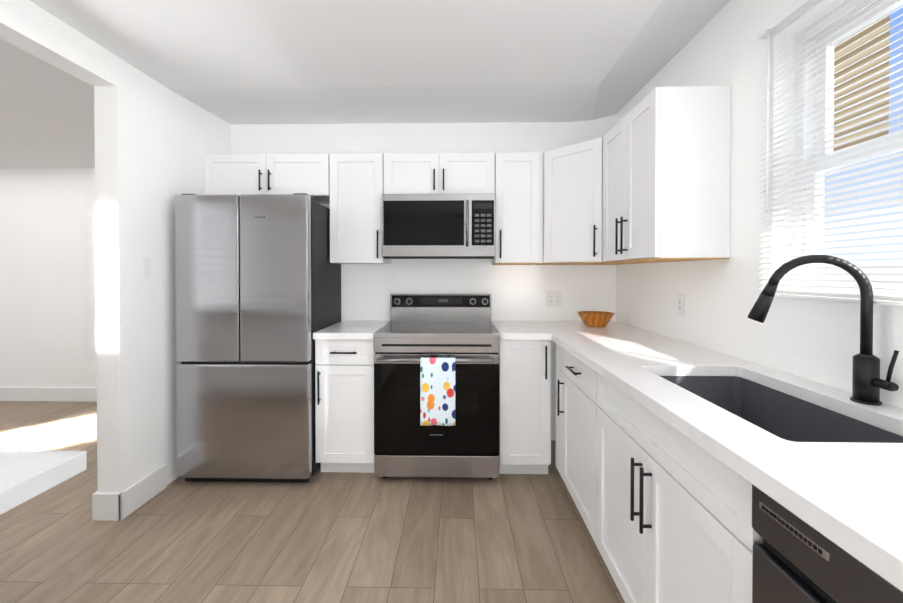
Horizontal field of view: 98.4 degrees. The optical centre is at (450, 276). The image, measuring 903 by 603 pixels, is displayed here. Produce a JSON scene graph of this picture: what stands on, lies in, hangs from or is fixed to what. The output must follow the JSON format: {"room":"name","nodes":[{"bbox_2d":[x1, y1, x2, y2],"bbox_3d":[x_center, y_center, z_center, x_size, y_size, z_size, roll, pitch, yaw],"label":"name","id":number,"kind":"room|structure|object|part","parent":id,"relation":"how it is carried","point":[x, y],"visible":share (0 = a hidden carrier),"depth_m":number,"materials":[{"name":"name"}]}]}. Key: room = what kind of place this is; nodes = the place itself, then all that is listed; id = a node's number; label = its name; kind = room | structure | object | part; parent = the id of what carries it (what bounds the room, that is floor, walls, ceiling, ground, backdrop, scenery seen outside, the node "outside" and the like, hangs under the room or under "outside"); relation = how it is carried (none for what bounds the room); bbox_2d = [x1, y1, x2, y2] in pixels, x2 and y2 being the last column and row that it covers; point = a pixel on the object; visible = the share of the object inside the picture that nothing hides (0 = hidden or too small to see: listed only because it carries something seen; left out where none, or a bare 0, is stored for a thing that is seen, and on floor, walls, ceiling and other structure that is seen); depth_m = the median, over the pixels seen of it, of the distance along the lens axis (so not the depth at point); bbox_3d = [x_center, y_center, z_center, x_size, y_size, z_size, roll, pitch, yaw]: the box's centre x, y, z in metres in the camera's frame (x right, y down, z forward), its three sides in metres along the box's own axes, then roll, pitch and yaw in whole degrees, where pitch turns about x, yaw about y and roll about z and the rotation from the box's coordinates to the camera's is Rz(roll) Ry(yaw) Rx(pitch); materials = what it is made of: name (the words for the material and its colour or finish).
{"room":"kitchen","nodes":[
{"label":"kitchen","id":0,"kind":"room"},
{"bbox_2d":[0,0,231,492],"bbox_3d":[-1.796,-0.039,0.683,0.120,2.620,6.550,0,1,1],"label":"wall","id":1,"kind":"structure","parent":0,"point":[82,304],"depth_m":2.28,"materials":[{"name":"white paint"}]},
{"bbox_2d":[0,387,96,401],"bbox_3d":[-3.894,1.171,3.872,4.196,0.140,0.016,0,1,1],"label":"baseboard","id":2,"kind":"structure","parent":1,"relation":"attached to","point":[50,394],"depth_m":3.87,"materials":[{"name":"white paint"}]},
{"bbox_2d":[92,491,108,520],"bbox_3d":[-1.822,1.180,2.908,0.016,0.140,1.806,0,1,1],"label":"baseboard","id":3,"kind":"structure","parent":1,"relation":"attached to","point":[100,501],"depth_m":2.00,"materials":[{"name":"white paint"}]},
{"bbox_2d":[109,464,166,520],"bbox_3d":[-1.713,1.187,2.161,0.042,0.140,0.316,0,1,1],"label":"baseboard","id":4,"kind":"structure","parent":1,"relation":"attached to","point":[122,505],"depth_m":2.10,"materials":[{"name":"white paint"}]},
{"bbox_2d":[140,258,150,277],"bbox_3d":[-1.703,-0.048,2.177,0.008,0.114,0.070,0,1,1],"label":"light switch","id":5,"kind":"object","parent":1,"relation":"attached to","point":[145,267],"visible":1,"depth_m":2.17,"materials":[{"name":"white plastic"}]},
{"bbox_2d":[0,401,624,602],"bbox_3d":[-2.412,1.301,0.682,7.640,0.060,6.700,0,1,1],"label":"floor","id":6,"kind":"structure","parent":0,"point":[336,537],"depth_m":1.86,"materials":[{"name":"brown wood"}]},
{"bbox_2d":[175,193,340,481],"bbox_3d":[-1.232,0.376,2.636,0.797,1.751,0.671,0,1,1],"label":"fridge","id":7,"kind":"object","parent":6,"relation":"on","point":[257,291],"visible":0.88,"depth_m":2.30,"materials":[{"name":"grey metal"}]},
{"bbox_2d":[315,339,374,472],"bbox_3d":[-0.644,0.816,2.675,0.368,0.871,0.636,0,1,1],"label":"base cabinet","id":8,"kind":"object","parent":6,"relation":"on","point":[344,398],"visible":0.73,"depth_m":2.40,"materials":[{"name":"white wood"}]},
{"bbox_2d":[313,320,389,339],"bbox_3d":[-0.645,0.358,2.672,0.368,0.040,0.633,0,1,1],"label":"countertop","id":9,"kind":"structure","parent":8,"relation":"on","point":[354,330],"depth_m":2.46,"materials":[{"name":"white stone"}]},
{"bbox_2d":[373,293,499,478],"bbox_3d":[-0.080,0.691,2.596,0.756,1.121,0.717,0,1,1],"label":"range","id":10,"kind":"object","parent":6,"relation":"on","point":[436,385],"visible":1,"depth_m":2.33,"materials":[{"name":"grey"}]},
{"bbox_2d":[420,358,454,425],"bbox_3d":[-0.073,0.665,2.266,0.202,0.386,0.057,0,1,1],"label":"towel","id":11,"kind":"object","parent":10,"relation":"hanging from","point":[437,375],"depth_m":2.24,"materials":[{"name":"multicoloured fabric"}]},
{"bbox_2d":[499,340,550,473],"bbox_3d":[0.463,0.816,2.654,0.318,0.871,0.636,0,1,1],"label":"base cabinet","id":12,"kind":"object","parent":6,"relation":"on","point":[524,406],"visible":0.81,"depth_m":2.38,"materials":[{"name":"white wood"}]},
{"bbox_2d":[555,344,597,543],"bbox_3d":[0.914,0.822,2.015,0.636,0.871,0.695,0,1,1],"label":"base cabinet","id":13,"kind":"object","parent":6,"relation":"on","point":[576,424],"visible":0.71,"depth_m":1.95,"materials":[{"name":"white wood"}]},
{"bbox_2d":[596,373,762,602],"bbox_3d":[0.899,0.829,1.222,0.636,0.871,0.887,0,1,1],"label":"base cabinet","id":14,"kind":"object","parent":6,"relation":"on","point":[673,515],"visible":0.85,"depth_m":1.13,"materials":[{"name":"white wood"}]},
{"bbox_2d":[491,321,902,591],"bbox_3d":[0.746,0.372,1.153,0.940,0.040,3.618,0,1,1],"label":"countertop","id":15,"kind":"structure","parent":14,"relation":"on","point":[847,497],"depth_m":0.87,"materials":[{"name":"white stone"}]},
{"bbox_2d":[577,311,614,326],"bbox_3d":[0.991,0.292,2.659,0.233,0.092,0.244,0,1,1],"label":"bowl","id":16,"kind":"object","parent":15,"relation":"on","point":[596,318],"visible":1,"depth_m":2.59,"materials":[{"name":"brown wood"}]},
{"bbox_2d":[660,376,902,442],"bbox_3d":[0.925,0.561,1.181,0.450,0.337,0.753,0,1,1],"label":"sink","id":17,"kind":"object","parent":15,"relation":"in","point":[782,415],"visible":0.06,"depth_m":1.32,"materials":[{"name":"dark grey granite composite"}]},
{"bbox_2d":[747,255,898,405],"bbox_3d":[1.067,0.143,1.132,0.266,0.417,0.220,0,1,1],"label":"faucet","id":18,"kind":"object","parent":15,"relation":"on","point":[868,383],"visible":1,"depth_m":1.09,"materials":[{"name":"matte black metal"}]},
{"bbox_2d":[752,484,902,602],"bbox_3d":[0.879,0.838,0.476,0.586,0.867,0.594,0,1,1],"label":"dishwasher","id":19,"kind":"object","parent":6,"relation":"on","point":[795,559],"visible":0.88,"depth_m":0.66,"materials":[{"name":"grey metal"}]},
{"bbox_3d":[-1.717,0.840,0.047,1.855,0.871,1.265,0,1,1],"label":"base cabinet","id":20,"kind":"object","parent":6,"relation":"on","visible":0},
{"bbox_2d":[0,450,86,514],"bbox_3d":[-1.715,0.382,0.104,1.915,0.040,1.426,0,1,1],"label":"countertop","id":21,"kind":"structure","parent":20,"relation":"on","point":[26,475],"depth_m":0.73,"materials":[{"name":"white stone"}]},
{"bbox_2d":[0,0,729,168],"bbox_3d":[-2.412,-1.222,0.659,7.640,0.355,6.700,0,1,1],"label":"ceiling","id":22,"kind":"structure","parent":0,"point":[341,61],"depth_m":2.04,"materials":[{"name":"white paint"}]},
{"bbox_2d":[232,115,615,439],"bbox_3d":[-0.232,-0.061,3.044,2.910,2.620,0.130,0,1,1],"label":"wall","id":23,"kind":"structure","parent":0,"point":[518,292],"depth_m":2.97,"materials":[{"name":"white paint"}]},
{"bbox_2d":[204,153,329,203],"bbox_3d":[-1.260,-0.701,2.810,0.863,0.287,0.361,0,1,1],"label":"upper cabinet","id":24,"kind":"object","parent":23,"relation":"attached to","point":[240,174],"visible":0.65,"depth_m":2.67,"materials":[{"name":"white wood"}]},
{"bbox_2d":[330,153,390,263],"bbox_3d":[-0.642,-0.469,2.800,0.367,0.750,0.361,0,1,1],"label":"upper cabinet","id":25,"kind":"object","parent":23,"relation":"attached to","point":[356,186],"visible":1,"depth_m":2.66,"materials":[{"name":"white wood"}]},
{"bbox_2d":[384,153,494,193],"bbox_3d":[-0.076,-0.701,2.788,0.759,0.287,0.361,0,1,1],"label":"upper cabinet","id":26,"kind":"object","parent":23,"relation":"attached to","point":[439,173],"visible":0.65,"depth_m":2.65,"materials":[{"name":"white wood"}]},
{"bbox_2d":[382,194,495,258],"bbox_3d":[-0.076,-0.336,2.751,0.756,0.429,0.438,0,1,1],"label":"over-the-range microwave","id":27,"kind":"object","parent":26,"relation":"attached to","point":[438,226],"visible":1,"depth_m":2.58,"materials":[{"name":"grey metal"}]},
{"bbox_2d":[491,152,543,264],"bbox_3d":[0.470,-0.466,2.780,0.327,0.756,0.361,0,1,1],"label":"upper cabinet","id":28,"kind":"object","parent":23,"relation":"attached to","point":[517,183],"depth_m":2.64,"materials":[{"name":"white painted wood"},{"name":"black metal"}]},
{"bbox_3d":[0.622,-0.469,2.803,0.024,0.750,0.309,0,1,1],"label":"wall cabinet filler","id":29,"kind":"part","parent":28,"relation":"part of","materials":[{"name":"white wood"}]},
{"bbox_2d":[546,291,561,306],"bbox_3d":[0.786,0.169,2.958,0.116,0.116,0.008,0,1,1],"label":"electrical outlet","id":30,"kind":"object","parent":23,"relation":"attached to","point":[553,298],"visible":1,"depth_m":2.96,"materials":[{"name":"white plastic"}]},
{"bbox_2d":[612,0,902,407],"bbox_3d":[1.280,-0.035,0.215,0.160,2.620,5.730,0,1,1],"label":"wall","id":31,"kind":"structure","parent":0,"point":[818,341],"depth_m":1.59,"materials":[{"name":"white paint"}]},
{"bbox_2d":[535,137,640,264],"bbox_3d":[0.937,-0.465,2.642,0.613,0.756,0.619,0,1,1],"label":"upper cabinet","id":32,"kind":"object","parent":31,"relation":"attached to","point":[573,204],"visible":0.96,"depth_m":2.48,"materials":[{"name":"white painted wood"},{"name":"black metal"},{"name":"raw plywood"}]},
{"bbox_2d":[603,86,730,262],"bbox_3d":[1.052,-0.459,2.022,0.361,0.756,0.627,0,1,1],"label":"upper cabinet","id":33,"kind":"object","parent":31,"relation":"attached to","point":[666,169],"visible":1,"depth_m":1.71,"materials":[{"name":"white painted wood"},{"name":"raw plywood"},{"name":"black metal"}]},
{"bbox_2d":[677,294,684,316],"bbox_3d":[1.231,0.153,2.083,0.008,0.114,0.070,0,1,1],"label":"electrical outlet","id":34,"kind":"object","parent":31,"relation":"attached to","point":[680,305],"visible":1,"depth_m":2.08,"materials":[{"name":"white plastic"}]},
{"bbox_2d":[793,0,902,288],"bbox_3d":[1.325,-0.432,0.986,0.080,0.940,0.980,0,1,1],"label":"window","id":35,"kind":"structure","parent":31,"relation":"in","point":[869,8],"depth_m":1.39,"materials":[{"name":"white plastic"}]},
{"bbox_2d":[757,0,902,306],"bbox_3d":[1.185,-0.429,0.988,0.056,1.016,1.040,0,1,1],"label":"window blinds","id":36,"kind":"object","parent":35,"relation":"attached to","point":[796,9],"visible":0.88,"depth_m":1.22,"materials":[{"name":"white plastic"}]},
{"label":"outside","id":37,"kind":"structure","parent":0,"visible":0},
{"bbox_2d":[823,5,902,260],"bbox_3d":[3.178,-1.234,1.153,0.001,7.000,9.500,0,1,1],"label":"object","id":38,"kind":"structure","parent":37,"point":[892,16],"depth_m":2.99,"materials":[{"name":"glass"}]}
]}

